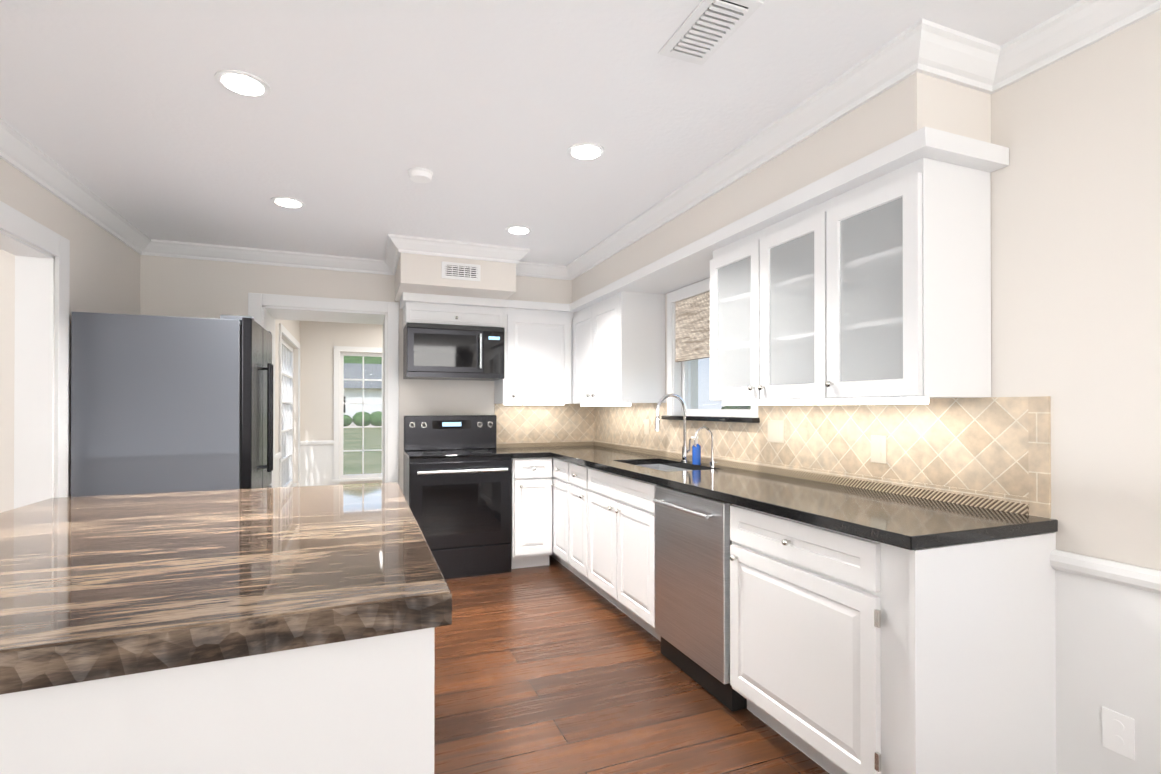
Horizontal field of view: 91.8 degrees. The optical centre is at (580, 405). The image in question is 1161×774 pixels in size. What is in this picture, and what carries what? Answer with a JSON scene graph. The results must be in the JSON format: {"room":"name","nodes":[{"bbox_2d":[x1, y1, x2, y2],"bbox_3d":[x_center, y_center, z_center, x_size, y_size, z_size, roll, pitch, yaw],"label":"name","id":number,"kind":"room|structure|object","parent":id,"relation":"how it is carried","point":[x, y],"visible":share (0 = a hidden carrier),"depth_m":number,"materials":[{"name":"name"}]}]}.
{"room":"kitchen","nodes":[
{"label":"kitchen","id":0,"kind":"room"},
{"bbox_2d":[0,249,14,512],"bbox_3d":[-5.222,0.048,1.974,5.070,2.450,0.150,0,0,-21],"label":"wall","id":1,"kind":"structure","parent":0,"point":[7,311],"depth_m":2.81,"materials":[{"name":"white paint"}]},
{"bbox_2d":[0,158,140,496],"bbox_3d":[-1.792,0.040,0.359,0.150,2.450,8.950,0,0,-21],"label":"wall","id":2,"kind":"structure","parent":0,"point":[104,271],"depth_m":3.17,"materials":[{"name":"white paint"}]},
{"bbox_2d":[0,201,69,508],"bbox_3d":[-2.182,0.192,1.360,0.186,2.155,3.430,0,0,-21],"label":"door frame","id":3,"kind":"structure","parent":2,"relation":"attached to","point":[41,422],"depth_m":2.84,"materials":[{"name":"white wood"}]},
{"bbox_2d":[0,118,151,255],"bbox_3d":[-1.600,-1.136,0.197,0.085,0.098,8.200,0,0,-21],"label":"crown molding","id":4,"kind":"structure","parent":2,"relation":"attached to","point":[15,149],"depth_m":2.89,"materials":[{"name":"white wood"}]},
{"bbox_2d":[275,319,302,486],"bbox_3d":[-3.193,0.066,5.968,0.150,2.450,2.520,0,0,-21],"label":"wall","id":5,"kind":"structure","parent":0,"point":[295,327],"depth_m":6.99,"materials":[{"name":"white paint"}]},
{"bbox_2d":[278,323,299,487],"bbox_3d":[-3.251,0.127,6.203,0.123,1.810,1.840,0,0,-21],"label":"window","id":6,"kind":"structure","parent":5,"relation":"in","point":[285,441],"depth_m":6.45,"materials":[{"name":"white wood"}]},
{"bbox_2d":[303,321,382,484],"bbox_3d":[-1.871,0.075,7.947,4.050,2.450,0.150,0,0,-21],"label":"wall","id":7,"kind":"structure","parent":0,"point":[318,341],"depth_m":7.30,"materials":[{"name":"white paint"}]},
{"bbox_2d":[300,440,333,486],"bbox_3d":[-1.837,0.879,7.855,3.750,0.840,0.040,0,0,-21],"label":"trim","id":8,"kind":"structure","parent":7,"relation":"attached to","point":[316,457],"depth_m":7.26,"materials":[{"name":"white"}]},
{"bbox_2d":[332,346,382,484],"bbox_3d":[-2.783,0.133,7.546,1.000,1.810,0.145,0,0,-21],"label":"window","id":9,"kind":"structure","parent":7,"relation":"in","point":[341,353],"depth_m":7.44,"materials":[{"name":"white"}]},
{"bbox_2d":[140,255,697,491],"bbox_3d":[-1.150,0.062,5.089,4.780,2.450,0.600,0,0,-21],"label":"wall","id":10,"kind":"structure","parent":0,"point":[182,287],"depth_m":4.34,"materials":[{"name":"white paint"}]},
{"bbox_2d":[152,239,379,273],"bbox_3d":[-2.270,-1.118,4.292,1.630,0.098,0.085,0,0,-21],"label":"crown molding","id":11,"kind":"structure","parent":10,"relation":"attached to","point":[164,248],"depth_m":4.24,"materials":[{"name":"white wood"}]},
{"bbox_2d":[248,293,398,487],"bbox_3d":[-2.109,0.220,4.715,1.080,2.130,0.636,0,0,-21],"label":"door frame","id":12,"kind":"structure","parent":10,"relation":"attached to","point":[264,310],"depth_m":4.59,"materials":[{"name":"white wood"}]},
{"bbox_2d":[380,256,399,274],"bbox_3d":[-1.419,-1.118,4.239,0.085,0.098,0.600,0,0,-21],"label":"crown molding","id":13,"kind":"structure","parent":10,"relation":"attached to","point":[388,266],"depth_m":4.51,"materials":[{"name":"white wood"}]},
{"bbox_2d":[400,292,503,328],"bbox_3d":[-1.048,-0.743,4.622,0.763,0.224,0.347,0,0,-21],"label":"upper cabinet","id":14,"kind":"object","parent":10,"relation":"attached to","point":[417,307],"depth_m":4.45,"materials":[{"name":"white wood"}]},
{"bbox_2d":[403,323,504,380],"bbox_3d":[-1.029,-0.422,4.574,0.755,0.412,0.446,0,0,-21],"label":"microwave","id":15,"kind":"object","parent":14,"relation":"attached to","point":[444,352],"visible":1,"depth_m":4.41,"materials":[{"name":"black metal"}]},
{"bbox_2d":[395,253,586,303],"bbox_3d":[-0.736,-1.011,4.542,1.410,0.310,0.730,0,0,-21],"label":"soffit","id":16,"kind":"structure","parent":10,"relation":"attached to","point":[415,273],"depth_m":4.21,"materials":[{"name":"white paint"}]},
{"bbox_2d":[442,262,479,280],"bbox_3d":[-0.867,-0.973,4.091,0.280,0.120,0.014,0,0,-21],"label":"air vent","id":17,"kind":"object","parent":16,"relation":"attached to","point":[460,271],"visible":1,"depth_m":4.09,"materials":[{"name":"white metal"}]},
{"bbox_2d":[494,300,575,403],"bbox_3d":[-0.403,-0.434,4.872,0.617,0.840,0.347,0,0,-21],"label":"upper cabinet","id":18,"kind":"object","parent":10,"relation":"attached to","point":[537,353],"depth_m":4.70,"materials":[{"name":"white wood"}]},
{"bbox_2d":[495,404,590,447],"bbox_3d":[-0.316,0.179,5.083,0.930,0.385,0.016,0,0,-21],"label":"backsplash","id":19,"kind":"structure","parent":10,"relation":"attached to","point":[566,424],"depth_m":5.07,"materials":[{"name":"tile"}]},
{"bbox_2d":[0,0,1080,265],"bbox_3d":[-2.557,-1.229,1.516,10.000,0.100,11.650,0,0,-21],"label":"ceiling","id":20,"kind":"structure","parent":0,"point":[140,118],"depth_m":2.19,"materials":[{"name":"white paint"}]},
{"bbox_2d":[215,69,270,97],"bbox_3d":[-1.233,-1.173,2.058,0.175,0.008,0.175,0,0,-21],"label":"recessed light","id":21,"kind":"object","parent":20,"relation":"in","point":[242,83],"visible":1,"depth_m":2.04,"materials":[{"name":"white"}]},
{"bbox_2d":[271,196,304,207],"bbox_3d":[-1.685,-1.167,3.245,0.175,0.008,0.175,0,0,-21],"label":"recessed light","id":22,"kind":"object","parent":20,"relation":"in","point":[287,202],"visible":1,"depth_m":3.23,"materials":[{"name":"white"}]},
{"bbox_2d":[408,167,432,182],"bbox_3d":[-0.806,-1.155,2.835,0.124,0.036,0.124,0,0,-21],"label":"smoke detector","id":23,"kind":"object","parent":20,"relation":"attached to","point":[419,175],"visible":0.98,"depth_m":2.80,"materials":[{"name":"white plastic"}]},
{"bbox_2d":[385,234,531,267],"bbox_3d":[-0.864,-1.119,4.071,1.000,0.098,0.115,0,0,-21],"label":"crown molding","id":24,"kind":"structure","parent":20,"relation":"attached to","point":[396,244],"depth_m":4.05,"materials":[{"name":"white wood"}]},
{"bbox_2d":[505,226,531,234],"bbox_3d":[-0.412,-1.165,3.751,0.175,0.008,0.175,0,0,-21],"label":"recessed light","id":25,"kind":"object","parent":20,"relation":"in","point":[520,230],"visible":0.92,"depth_m":3.74,"materials":[{"name":"white"}]},
{"bbox_2d":[516,262,563,279],"bbox_3d":[-0.380,-1.116,4.633,0.480,0.098,0.100,0,0,-21],"label":"crown molding","id":26,"kind":"structure","parent":20,"relation":"attached to","point":[541,270],"depth_m":4.66,"materials":[{"name":"white wood"}]},
{"bbox_2d":[567,142,604,160],"bbox_3d":[0.025,-1.170,2.601,0.175,0.008,0.175,0,0,-21],"label":"recessed light","id":27,"kind":"object","parent":20,"relation":"in","point":[585,151],"visible":1,"depth_m":2.59,"materials":[{"name":"white"}]},
{"bbox_2d":[658,0,762,64],"bbox_3d":[0.397,-1.170,1.759,0.170,0.016,0.320,0,0,-21],"label":"ceiling vent","id":28,"kind":"object","parent":20,"relation":"in","point":[705,31],"visible":1,"depth_m":1.74,"materials":[{"name":"white metal"}]},
{"bbox_2d":[564,18,955,279],"bbox_3d":[0.490,-1.123,3.263,0.095,0.098,3.285,0,0,-21],"label":"crown molding","id":29,"kind":"structure","parent":20,"relation":"attached to","point":[944,52],"depth_m":2.23,"materials":[{"name":"white wood"}]},
{"bbox_2d":[434,555,829,773],"bbox_3d":[-2.523,1.314,0.068,9.020,0.100,8.950,0,0,-21],"label":"floor","id":30,"kind":"structure","parent":0,"point":[554,666],"depth_m":2.45,"materials":[{"name":"brown wood"}]},
{"bbox_2d":[71,312,272,496],"bbox_3d":[-2.433,0.380,3.521,0.891,1.800,0.810,0,0,-21],"label":"fridge","id":31,"kind":"object","parent":30,"relation":"on","point":[164,404],"visible":0.46,"depth_m":3.14,"materials":[{"name":"grey metal"}]},
{"bbox_2d":[0,642,434,773],"bbox_3d":[-0.948,0.845,1.670,0.814,0.853,1.672,0,0,-21],"label":"kitchen island","id":32,"kind":"object","parent":30,"relation":"on","point":[373,713],"depth_m":0.95,"materials":[{"name":"white wood"}]},
{"bbox_2d":[0,482,451,705],"bbox_3d":[-1.137,0.387,1.597,1.280,0.063,1.756,0,0,-21],"label":"island countertop","id":33,"kind":"structure","parent":32,"relation":"on","point":[106,592],"depth_m":1.10,"materials":[{"name":"brown stone"}]},
{"bbox_2d":[403,415,511,578],"bbox_3d":[-0.974,0.684,4.427,0.759,1.200,0.687,0,0,-21],"label":"range","id":34,"kind":"object","parent":30,"relation":"on","point":[457,481],"visible":0.92,"depth_m":4.22,"materials":[{"name":"black metal"}]},
{"bbox_2d":[511,457,551,568],"bbox_3d":[-0.477,0.849,4.662,0.323,0.872,0.672,0,0,-21],"label":"base cabinet","id":35,"kind":"object","parent":30,"relation":"on","point":[531,542],"visible":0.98,"depth_m":4.39,"materials":[{"name":"white wood"}]},
{"bbox_2d":[550,457,565,566],"bbox_3d":[0.130,0.848,4.414,0.617,0.872,0.380,0,0,-21],"label":"base cabinet","id":36,"kind":"object","parent":30,"relation":"on","point":[558,484],"depth_m":4.33,"materials":[{"name":"white wood"}]},
{"bbox_2d":[566,461,656,582],"bbox_3d":[0.266,0.846,4.065,0.617,0.872,0.370,0,0,-21],"label":"base cabinet","id":37,"kind":"object","parent":30,"relation":"on","point":[582,481],"depth_m":3.88,"materials":[{"name":"white wood"}]},
{"bbox_2d":[586,493,660,640],"bbox_3d":[0.505,0.949,3.452,0.617,0.660,0.945,0,0,-21],"label":"base cabinet","id":38,"kind":"object","parent":30,"relation":"on","point":[620,527],"depth_m":3.26,"materials":[{"name":"white wood"}]},
{"bbox_2d":[653,485,746,710],"bbox_3d":[0.751,0.841,2.714,0.659,0.870,0.600,0,0,-21],"label":"dishwasher","id":39,"kind":"object","parent":30,"relation":"on","point":[693,542],"visible":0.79,"depth_m":2.54,"materials":[{"name":"silver metal"}]},
{"bbox_2d":[730,504,1055,773],"bbox_3d":[1.051,0.837,2.049,0.617,0.872,0.848,0,0,-21],"label":"base cabinet","id":40,"kind":"object","parent":30,"relation":"on","point":[851,654],"depth_m":1.71,"materials":[{"name":"white wood"}]},
{"bbox_2d":[496,445,1057,549],"bbox_3d":[0.369,0.484,3.333,0.945,0.240,3.754,0,0,-21],"label":"countertop","id":41,"kind":"structure","parent":40,"relation":"on","point":[905,522],"depth_m":2.10,"materials":[{"name":"black stone"}]},
{"bbox_2d":[655,393,690,462],"bbox_3d":[0.594,0.144,3.562,0.249,0.441,0.110,0,0,-21],"label":"faucet","id":42,"kind":"object","parent":41,"relation":"on","point":[685,450],"visible":1,"depth_m":3.60,"materials":[{"name":"silver metal"}]},
{"bbox_2d":[691,436,700,464],"bbox_3d":[0.715,0.279,3.486,0.061,0.172,0.052,0,0,-21],"label":"soap bottle","id":43,"kind":"object","parent":41,"relation":"on","point":[696,455],"visible":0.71,"depth_m":3.47,"materials":[{"name":"blue plastic"}]},
{"bbox_2d":[694,427,717,466],"bbox_3d":[0.742,0.245,3.317,0.144,0.237,0.068,0,0,-21],"label":"filter faucet","id":44,"kind":"object","parent":41,"relation":"on","point":[712,463],"visible":1,"depth_m":3.34,"materials":[{"name":"silver metal"}]},
{"bbox_2d":[665,10,1160,570],"bbox_3d":[1.609,0.046,1.683,0.150,2.450,8.950,0,0,-21],"label":"wall","id":45,"kind":"structure","parent":0,"point":[1075,258],"depth_m":1.69,"materials":[{"name":"white paint"}]},
{"bbox_2d":[570,278,665,405],"bbox_3d":[0.269,-0.436,4.435,0.347,0.840,0.975,0,0,-21],"label":"upper cabinet","id":46,"kind":"object","parent":45,"relation":"attached to","point":[618,330],"depth_m":4.02,"materials":[{"name":"white wood"}]},
{"bbox_2d":[644,419,648,433],"bbox_3d":[0.503,0.163,4.284,0.007,0.115,0.075,0,0,-21],"label":"light switch","id":47,"kind":"object","parent":45,"relation":"attached to","point":[646,426],"visible":1,"depth_m":4.28,"materials":[{"name":"beige plastic"}]},
{"bbox_2d":[661,278,759,422],"bbox_3d":[0.833,-0.349,3.556,0.170,0.893,1.000,0,0,-21],"label":"window","id":48,"kind":"structure","parent":45,"relation":"in","point":[679,375],"depth_m":3.93,"materials":[{"name":"white wood"}]},
{"bbox_2d":[675,292,709,361],"bbox_3d":[0.825,-0.512,3.554,0.028,0.413,0.832,0,0,-21],"label":"window blind","id":49,"kind":"object","parent":48,"relation":"attached to","point":[692,328],"visible":0.39,"depth_m":3.73,"materials":[{"name":"beige fabric"}]},
{"bbox_2d":[768,420,783,442],"bbox_3d":[1.022,0.137,2.952,0.007,0.115,0.120,0,0,-21],"label":"light switch","id":50,"kind":"object","parent":45,"relation":"attached to","point":[775,430],"visible":1,"depth_m":2.95,"materials":[{"name":"beige plastic"}]},
{"bbox_2d":[587,72,990,294],"bbox_3d":[0.611,-1.015,3.548,0.360,0.310,3.560,0,0,-21],"label":"soffit","id":51,"kind":"structure","parent":45,"relation":"attached to","point":[916,101],"depth_m":2.18,"materials":[{"name":"beige paint"}]},
{"bbox_2d":[591,396,1050,517],"bbox_3d":[0.804,0.172,3.522,0.016,0.385,3.738,0,0,-21],"label":"backsplash","id":52,"kind":"structure","parent":45,"relation":"attached to","point":[993,453],"depth_m":2.29,"materials":[{"name":"tile"}]},
{"bbox_2d":[871,435,886,463],"bbox_3d":[1.251,0.184,2.364,0.006,0.115,0.075,0,0,-21],"label":"outlet","id":53,"kind":"object","parent":45,"relation":"attached to","point":[878,449],"visible":1,"depth_m":2.36,"materials":[{"name":"beige plastic"}]},
{"bbox_2d":[960,0,1160,93],"bbox_3d":[2.216,-1.138,-0.227,0.110,0.098,4.640,0,0,-21],"label":"crown molding","id":54,"kind":"structure","parent":45,"relation":"attached to","point":[989,68],"depth_m":1.75,"materials":[{"name":"white wood"}]},
{"bbox_2d":[1050,549,1160,773],"bbox_3d":[2.284,0.852,-0.305,0.034,0.820,4.462,0,0,-21],"label":"wainscoting","id":55,"kind":"structure","parent":45,"relation":"attached to","point":[1109,634],"depth_m":1.65,"materials":[{"name":"white wood"}]},
{"bbox_2d":[1102,707,1134,760],"bbox_3d":[1.544,0.941,1.616,0.006,0.116,0.074,0,0,-21],"label":"outlet","id":56,"kind":"object","parent":45,"relation":"attached to","point":[1118,733],"visible":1,"depth_m":1.61,"materials":[{"name":"white plastic"}]},
{"label":"outside","id":57,"kind":"structure","parent":0,"visible":0},
{"bbox_2d":[343,427,381,474],"bbox_3d":[0.125,1.544,26.721,140.000,0.080,130.000,0,0,-21],"label":"lawn","id":58,"kind":"structure","parent":57,"point":[352,458],"depth_m":17.44,"materials":[{"name":"green plant"}]},
{"bbox_2d":[344,363,381,425],"bbox_3d":[-16.505,-0.722,46.010,28.600,4.615,9.400,0,0,-21],"label":"house","id":59,"kind":"structure","parent":58,"relation":"on","point":[349,373],"depth_m":41.53,"materials":[{"name":"white"}]},
{"bbox_2d":[344,356,750,425],"bbox_3d":[-12.661,-3.225,32.016,43.815,9.495,67.109,0,0,-21],"label":"hedge","id":60,"kind":"object","parent":58,"relation":"on","point":[367,415],"depth_m":40.30,"materials":[{"name":"green plant"}]}
]}

